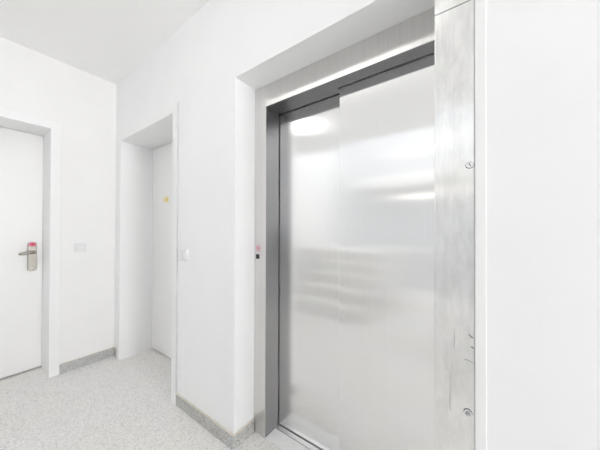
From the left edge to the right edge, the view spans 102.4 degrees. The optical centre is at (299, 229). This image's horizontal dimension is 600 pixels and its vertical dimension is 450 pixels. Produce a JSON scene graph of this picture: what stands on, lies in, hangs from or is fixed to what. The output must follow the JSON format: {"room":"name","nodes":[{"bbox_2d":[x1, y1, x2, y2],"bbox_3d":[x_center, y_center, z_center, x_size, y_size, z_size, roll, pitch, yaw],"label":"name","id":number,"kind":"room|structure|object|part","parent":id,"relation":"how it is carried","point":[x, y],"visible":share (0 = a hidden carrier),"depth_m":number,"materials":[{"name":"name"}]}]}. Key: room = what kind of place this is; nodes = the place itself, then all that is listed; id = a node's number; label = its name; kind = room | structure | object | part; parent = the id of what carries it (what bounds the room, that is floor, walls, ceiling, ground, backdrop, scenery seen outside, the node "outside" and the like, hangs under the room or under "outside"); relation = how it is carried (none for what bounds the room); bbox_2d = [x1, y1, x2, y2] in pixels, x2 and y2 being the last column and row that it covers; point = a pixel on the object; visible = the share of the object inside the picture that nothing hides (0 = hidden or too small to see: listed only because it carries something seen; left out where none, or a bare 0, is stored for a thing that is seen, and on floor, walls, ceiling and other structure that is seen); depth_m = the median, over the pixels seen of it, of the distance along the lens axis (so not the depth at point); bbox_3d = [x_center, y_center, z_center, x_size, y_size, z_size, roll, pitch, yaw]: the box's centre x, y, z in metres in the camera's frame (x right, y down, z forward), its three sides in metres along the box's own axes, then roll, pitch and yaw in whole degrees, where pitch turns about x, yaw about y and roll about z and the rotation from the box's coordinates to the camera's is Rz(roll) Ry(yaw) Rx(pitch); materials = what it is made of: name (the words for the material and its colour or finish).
{"room":"elevator lobby","nodes":[
{"label":"elevator lobby","id":0,"kind":"room"},
{"bbox_2d":[0,37,115,363],"bbox_3d":[-3.162,-1.059,0.940,0.450,4.600,4.660,0,0,35],"label":"wall","id":1,"kind":"structure","parent":0,"point":[33,83],"depth_m":2.21,"materials":[{"name":"white paint"}]},
{"bbox_2d":[0,108,61,378],"bbox_3d":[-2.514,0.165,1.738,0.335,2.166,1.081,0,0,35],"label":"door","id":2,"kind":"structure","parent":1,"relation":"in","point":[30,146],"depth_m":2.07,"materials":[{"name":"white paint"}]},
{"bbox_3d":[-2.368,0.205,2.097,0.044,0.038,0.104,0,0,35],"label":"lever handle","id":3,"kind":"part","parent":2,"relation":"part of","materials":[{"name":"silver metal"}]},
{"bbox_3d":[-2.373,0.242,2.139,0.016,0.256,0.054,0,0,35],"label":"lock plate","id":4,"kind":"part","parent":2,"relation":"part of","materials":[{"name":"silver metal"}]},
{"bbox_2d":[74,243,85,251],"bbox_3d":[-1.995,0.168,2.193,0.018,0.081,0.081,0,0,35],"label":"light switch","id":5,"kind":"object","parent":1,"relation":"attached to","point":[78,247],"visible":1,"depth_m":2.19,"materials":[{"name":"white plastic"}]},
{"bbox_2d":[59,347,113,373],"bbox_3d":[-1.966,1.211,2.241,0.010,0.084,0.386,0,0,35],"label":"baseboard","id":6,"kind":"structure","parent":1,"relation":"attached to","point":[88,359],"depth_m":2.22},
{"bbox_2d":[0,0,209,84],"bbox_3d":[0.805,-1.572,-0.544,8.650,0.220,3.020,0,0,35],"label":"ceiling","id":7,"kind":"structure","parent":0,"point":[106,40],"depth_m":1.75,"materials":[{"name":"white paint"}]},
{"bbox_2d":[0,348,281,449],"bbox_3d":[0.179,1.312,-1.398,8.700,0.150,5.100,0,0,35],"label":"floor","id":8,"kind":"structure","parent":0,"point":[110,403],"depth_m":1.66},
{"bbox_2d":[114,0,599,449],"bbox_3d":[1.578,-1.038,0.339,8.000,4.580,0.520,0,0,35],"label":"wall","id":9,"kind":"structure","parent":0,"point":[543,56],"depth_m":0.71,"materials":[{"name":"white paint"}]},
{"bbox_2d":[113,346,116,357],"bbox_3d":[-1.815,1.212,2.377,0.100,0.084,0.010,0,0,35],"label":"baseboard","id":10,"kind":"structure","parent":9,"relation":"attached to","point":[115,348],"depth_m":2.37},
{"bbox_2d":[117,102,178,404],"bbox_3d":[-1.234,0.171,2.172,1.096,2.166,0.334,0,0,35],"label":"door","id":11,"kind":"structure","parent":9,"relation":"in","point":[148,152],"depth_m":2.38,"materials":[{"name":"white paint"}]},
{"bbox_2d":[163,196,168,202],"bbox_3d":[-1.328,-0.293,2.390,0.115,0.068,0.002,0,0,35],"label":"sticker","id":12,"kind":"object","parent":11,"relation":"attached to","point":[166,199],"visible":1,"depth_m":2.38,"materials":[{"name":"yellow paper"}]},
{"bbox_2d":[181,249,187,260],"bbox_3d":[-0.801,0.179,1.670,0.081,0.081,0.018,0,0,35],"label":"light switch","id":13,"kind":"object","parent":9,"relation":"attached to","point":[184,252],"visible":1,"depth_m":1.65,"materials":[{"name":"white plastic"}]},
{"bbox_2d":[176,393,253,449],"bbox_3d":[-0.584,1.211,1.606,0.625,0.084,0.160,0,0,35],"label":"baseboard","id":14,"kind":"structure","parent":9,"relation":"attached to","point":[233,441],"depth_m":1.47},
{"bbox_2d":[254,0,474,449],"bbox_3d":[0.179,0.190,1.199,1.113,2.124,0.346,0,0,35],"label":"elevator","id":15,"kind":"object","parent":9,"relation":"attached to","point":[364,270],"visible":1,"depth_m":1.15,"materials":[{"name":"metal"}]},
{"bbox_3d":[0.066,0.239,1.438,0.545,2.018,0.035,0,0,35],"label":"door panel","id":16,"kind":"part","parent":15,"relation":"part of","materials":[{"name":"metal"}]},
{"bbox_3d":[0.202,-0.740,1.247,0.909,0.001,0.118,0,0,35],"label":"soffit panel","id":17,"kind":"part","parent":15,"relation":"part of","materials":[{"name":"metal"}]},
{"bbox_3d":[0.427,0.237,1.126,0.524,2.015,0.035,0,0,35],"label":"door panel","id":18,"kind":"part","parent":15,"relation":"part of","materials":[{"name":"metal"}]},
{"bbox_3d":[0.557,0.269,0.865,0.109,1.966,0.223,0,0,35],"label":"column panel","id":19,"kind":"part","parent":15,"relation":"part of","materials":[{"name":"metal"}]},
{"bbox_2d":[463,408,472,416],"bbox_3d":[0.521,0.570,0.749,0.023,0.023,0.006,0,0,35],"label":"screw","id":20,"kind":"object","parent":15,"relation":"attached to","point":[467,412],"depth_m":0.75,"materials":[{"name":"silver metal"}]},
{"bbox_2d":[465,161,473,168],"bbox_3d":[0.528,-0.201,0.750,0.023,0.023,0.006,0,0,35],"label":"screw","id":21,"kind":"object","parent":15,"relation":"attached to","point":[468,164],"depth_m":0.75,"materials":[{"name":"silver metal"}]},
{"bbox_2d":[475,0,486,449],"bbox_3d":[0.554,-0.102,0.742,0.027,2.706,0.024,0,0,35],"label":"trim","id":22,"kind":"structure","parent":9,"relation":"attached to","point":[480,5],"depth_m":0.73,"materials":[{"name":"white paint"}]}
]}

